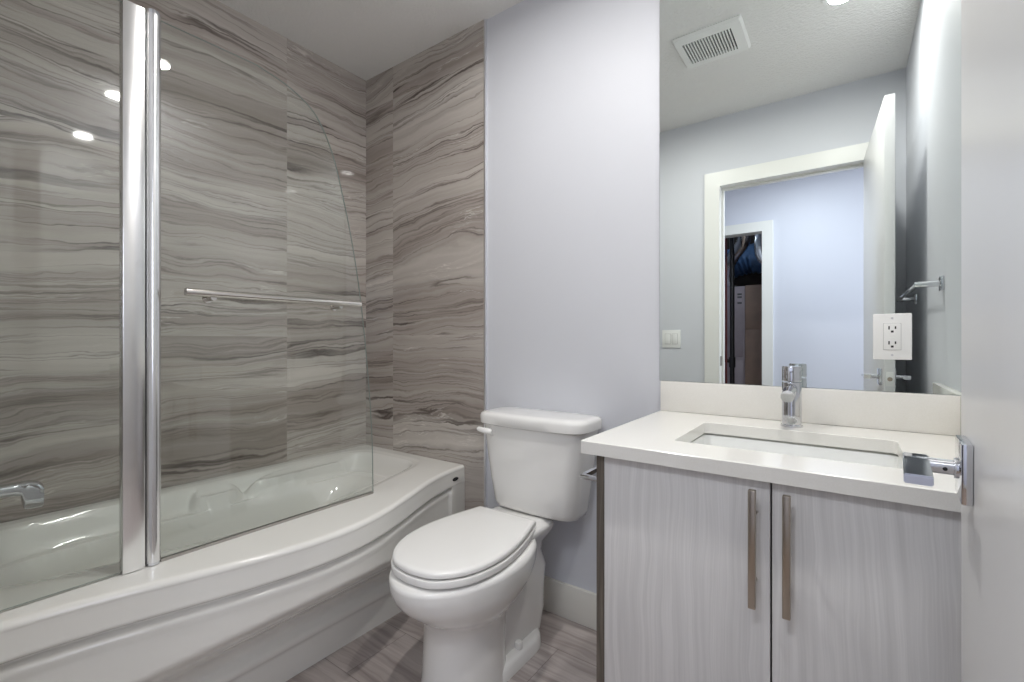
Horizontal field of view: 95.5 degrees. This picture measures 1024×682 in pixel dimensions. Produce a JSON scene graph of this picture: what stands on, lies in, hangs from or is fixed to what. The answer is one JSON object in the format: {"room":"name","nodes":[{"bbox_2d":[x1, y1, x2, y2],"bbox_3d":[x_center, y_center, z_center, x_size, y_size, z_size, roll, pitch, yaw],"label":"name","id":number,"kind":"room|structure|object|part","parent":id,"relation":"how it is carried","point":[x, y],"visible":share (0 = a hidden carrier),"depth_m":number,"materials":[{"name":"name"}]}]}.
{"room":"bathroom","nodes":[
{"label":"bathroom","id":0,"kind":"room"},
{"bbox_2d":[0,0,365,522],"bbox_3d":[-1.276,-0.168,1.896,0.100,2.455,1.763,0,0,36],"label":"wall","id":1,"kind":"structure","parent":0,"point":[252,200],"depth_m":1.82,"materials":[{"name":"stone"}]},
{"bbox_2d":[217,0,523,80],"bbox_3d":[-0.288,-1.425,1.183,2.537,0.060,1.763,0,0,36],"label":"ceiling","id":2,"kind":"structure","parent":0,"point":[366,39],"depth_m":2.04,"materials":[{"name":"white paint"}]},
{"bbox_2d":[286,610,596,681],"bbox_3d":[-0.267,1.085,1.212,2.537,0.050,1.693,0,0,36],"label":"floor","id":3,"kind":"structure","parent":0,"point":[392,651],"depth_m":1.56,"materials":[{"name":"grey tile"}]},
{"bbox_2d":[0,445,464,681],"bbox_3d":[-0.864,0.807,1.612,0.894,0.505,1.521,0,0,36],"label":"bathtub","id":4,"kind":"object","parent":3,"relation":"on","point":[269,604],"visible":0.88,"depth_m":1.36,"materials":[{"name":"white ceramic"}]},
{"bbox_2d":[0,0,373,611],"bbox_3d":[-0.793,-0.132,1.264,0.074,1.372,1.033,0,0,36],"label":"screen","id":5,"kind":"object","parent":4,"relation":"on","point":[139,27],"visible":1,"depth_m":1.13,"materials":[{"name":"silver glass"}]},
{"bbox_3d":[-1.017,-0.129,0.987,0.006,1.359,0.321,0,0,36],"label":"fixed pane","id":6,"kind":"part","parent":5,"relation":"part of","materials":[{"name":"clear glass"}]},
{"bbox_3d":[-0.918,-0.129,1.124,0.026,1.366,0.044,0,0,36],"label":"frame post","id":7,"kind":"part","parent":5,"relation":"part of","materials":[{"name":"silver metal"}]},
{"bbox_3d":[-0.894,-0.131,1.157,0.035,1.354,0.033,0,0,36],"label":"hinge post","id":8,"kind":"part","parent":5,"relation":"part of","materials":[{"name":"silver metal"}]},
{"bbox_3d":[-0.696,-0.130,1.432,0.006,1.356,0.648,0,0,36],"label":"swing pane","id":9,"kind":"part","parent":5,"relation":"part of","materials":[{"name":"clear glass"}]},
{"bbox_2d":[389,406,601,681],"bbox_3d":[-0.061,0.663,1.526,0.471,0.793,0.734,0,0,36],"label":"toilet","id":10,"kind":"object","parent":3,"relation":"on","point":[473,578],"visible":0.99,"depth_m":1.49,"materials":[{"name":"white ceramic"},{"name":"white plastic"}]},
{"bbox_3d":[-0.150,0.861,1.472,0.389,0.398,0.543,0,0,36],"label":"bowl","id":11,"kind":"part","parent":10,"relation":"part of","materials":[{"name":"white ceramic"}]},
{"bbox_3d":[-0.150,0.648,1.468,0.355,0.021,0.497,0,0,36],"label":"seat","id":12,"kind":"part","parent":10,"relation":"part of","materials":[{"name":"white plastic"}]},
{"bbox_3d":[-0.150,0.623,1.468,0.347,0.020,0.489,0,0,36],"label":"seat lid","id":13,"kind":"part","parent":10,"relation":"part of","materials":[{"name":"white plastic"}]},
{"bbox_3d":[-0.105,0.336,1.748,0.064,0.026,0.024,0,0,21],"label":"lever arm","id":14,"kind":"part","parent":10,"relation":"part of","materials":[{"name":"white plastic"}]},
{"bbox_3d":[0.095,0.290,1.732,0.460,0.047,0.218,0,0,36],"label":"tank lid","id":15,"kind":"part","parent":10,"relation":"part of","materials":[{"name":"white ceramic"}]},
{"bbox_3d":[0.097,0.471,1.734,0.434,0.318,0.200,0,0,36],"label":"tank","id":16,"kind":"part","parent":10,"relation":"part of","materials":[{"name":"white ceramic"}]},
{"bbox_2d":[597,456,960,681],"bbox_3d":[0.645,0.661,1.093,0.716,0.798,0.614,0,0,36],"label":"vanity cabinet","id":17,"kind":"object","parent":3,"relation":"on","point":[702,576],"visible":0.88,"depth_m":0.88,"materials":[{"name":"grey wood"}]},
{"bbox_2d":[580,466,596,481],"bbox_3d":[0.266,0.360,1.268,0.104,0.044,0.182,0,0,36],"label":"toilet paper holder","id":18,"kind":"object","parent":17,"relation":"attached to","point":[587,475],"visible":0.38,"depth_m":1.23,"materials":[{"name":"silver metal"}]},
{"bbox_3d":[0.223,0.360,1.214,0.096,0.012,0.012,0,0,36],"label":"post","id":19,"kind":"part","parent":18,"relation":"part of","materials":[{"name":"silver metal"}]},
{"bbox_3d":[0.237,0.360,1.306,0.012,0.012,0.154,0,0,36],"label":"arm","id":20,"kind":"part","parent":18,"relation":"part of","materials":[{"name":"silver metal"}]},
{"bbox_3d":[0.373,0.661,1.313,0.018,0.798,0.576,0,0,36],"label":"panel","id":21,"kind":"part","parent":17,"relation":"part of","materials":[{"name":"grey wood"}]},
{"bbox_3d":[0.355,0.616,0.983,0.337,0.699,0.020,0,0,36],"label":"door","id":22,"kind":"part","parent":17,"relation":"part of","materials":[{"name":"grey wood"}]},
{"bbox_3d":[0.447,0.387,0.865,0.013,0.220,0.012,0,0,36],"label":"handle","id":23,"kind":"part","parent":17,"relation":"part of","materials":[{"name":"silver metal"}]},
{"bbox_2d":[581,410,960,511],"bbox_3d":[0.638,0.247,1.111,0.749,0.030,0.595,0,0,36],"label":"countertop","id":24,"kind":"structure","parent":17,"relation":"on","point":[663,438],"depth_m":0.99,"materials":[{"name":"stone"}]},
{"bbox_2d":[780,366,802,427],"bbox_3d":[0.737,0.150,1.232,0.054,0.164,0.138,0,0,36],"label":"faucet","id":25,"kind":"object","parent":24,"relation":"on","point":[791,395],"visible":1,"depth_m":1.24,"materials":[{"name":"silver metal"}]},
{"bbox_3d":[0.727,0.135,1.218,0.031,0.044,0.102,0,0,36],"label":"spout","id":26,"kind":"part","parent":25,"relation":"part of","materials":[{"name":"silver metal"}]},
{"bbox_2d":[690,433,902,468],"bbox_3d":[0.636,0.328,1.084,0.468,0.132,0.346,0,0,36],"label":"sink","id":27,"kind":"object","parent":24,"relation":"in","point":[876,458],"visible":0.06,"depth_m":1.19,"materials":[{"name":"white porcelain"}]},
{"bbox_3d":[0.491,0.387,0.833,0.013,0.220,0.012,0,0,36],"label":"handle","id":28,"kind":"part","parent":17,"relation":"part of","materials":[{"name":"silver metal"}]},
{"bbox_3d":[0.638,0.616,0.779,0.353,0.699,0.020,0,0,36],"label":"door","id":29,"kind":"part","parent":17,"relation":"part of","materials":[{"name":"grey wood"}]},
{"bbox_2d":[366,0,947,592],"bbox_3d":[0.196,-0.168,1.855,2.337,2.455,0.108,0,0,36],"label":"wall","id":30,"kind":"structure","parent":0,"point":[573,86],"depth_m":1.92,"materials":[{"name":"white paint"}]},
{"bbox_2d":[484,19,486,506],"bbox_3d":[-0.116,-0.168,2.017,0.009,2.455,0.010,0,0,36],"label":"trim","id":31,"kind":"structure","parent":30,"relation":"attached to","point":[485,20],"depth_m":2.01,"materials":[{"name":"silver metal"}]},
{"bbox_2d":[543,575,596,630],"bbox_3d":[0.209,0.995,1.780,0.794,0.130,0.014,0,0,36],"label":"baseboard","id":32,"kind":"structure","parent":30,"relation":"attached to","point":[573,603],"depth_m":1.76,"materials":[{"name":"white paint"}]},
{"bbox_2d":[660,0,960,394],"bbox_3d":[0.807,-0.554,1.352,0.755,1.372,0.006,0,0,36],"label":"wall mirror","id":33,"kind":"object","parent":30,"relation":"attached to","point":[810,150],"visible":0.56,"depth_m":1.32,"materials":[{"name":"silver mirror"}]},
{"bbox_2d":[873,313,911,359],"bbox_3d":[0.989,-0.011,1.210,0.079,0.120,0.009,0,0,36],"label":"wall outlet","id":34,"kind":"object","parent":33,"relation":"attached to","point":[892,333],"visible":1,"depth_m":1.21,"materials":[{"name":"white plastic"}]},
{"bbox_2d":[884,323,900,349],"bbox_3d":[0.988,-0.011,1.208,0.035,0.068,0.004,0,0,36],"label":"receptacle","id":35,"kind":"object","parent":34,"relation":"attached to","point":[892,331],"depth_m":1.21,"materials":[{"name":"white plastic"}]},
{"bbox_2d":[661,381,960,435],"bbox_3d":[0.806,0.182,1.344,0.749,0.098,0.021,0,0,36],"label":"backsplash","id":36,"kind":"structure","parent":30,"relation":"attached to","point":[939,414],"depth_m":1.28,"materials":[{"name":"stone"}]},
{"bbox_3d":[-0.768,-0.167,0.517,2.337,2.455,0.120,0,0,36],"label":"wall","id":37,"kind":"structure","parent":0,"visible":0},
{"bbox_2d":[902,0,1023,681],"bbox_3d":[0.342,0.045,0.286,0.149,2.006,0.772,0,0,39],"label":"door","id":38,"kind":"structure","parent":37,"relation":"in","point":[987,467],"depth_m":0.41,"materials":[{"name":"white paint"}]},
{"bbox_3d":[0.458,0.144,0.526,0.024,0.016,0.104,0,0,39],"label":"lever","id":39,"kind":"part","parent":38,"relation":"part of","materials":[{"name":"silver metal"}]},
{"bbox_3d":[0.509,0.144,0.523,0.010,0.066,0.066,0,0,39],"label":"handle","id":40,"kind":"part","parent":38,"relation":"part of","materials":[{"name":"silver metal"}]},
{"bbox_3d":[-1.361,-0.415,1.023,0.784,1.960,0.008,0,0,36],"label":"wall","id":41,"kind":"structure","parent":37,"relation":"attached to","visible":0},
{"bbox_2d":[0,480,43,508],"bbox_3d":[-1.320,0.402,1.144,0.068,0.074,0.234,0,0,36],"label":"tub spout","id":42,"kind":"object","parent":41,"relation":"attached to","point":[31,492],"visible":1,"depth_m":1.20,"materials":[{"name":"silver metal"}]},
{"bbox_3d":[0.701,-0.167,0.471,0.100,2.455,1.763,0,0,36],"label":"wall","id":43,"kind":"structure","parent":0,"visible":0},
{"bbox_2d":[960,396,960,434],"bbox_3d":[0.972,0.182,0.951,0.020,0.098,0.420,0,0,36],"label":"side splash","id":44,"kind":"object","parent":43,"relation":"attached to","point":[960,396],"visible":0.1,"depth_m":1.12,"materials":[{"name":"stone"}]}
]}

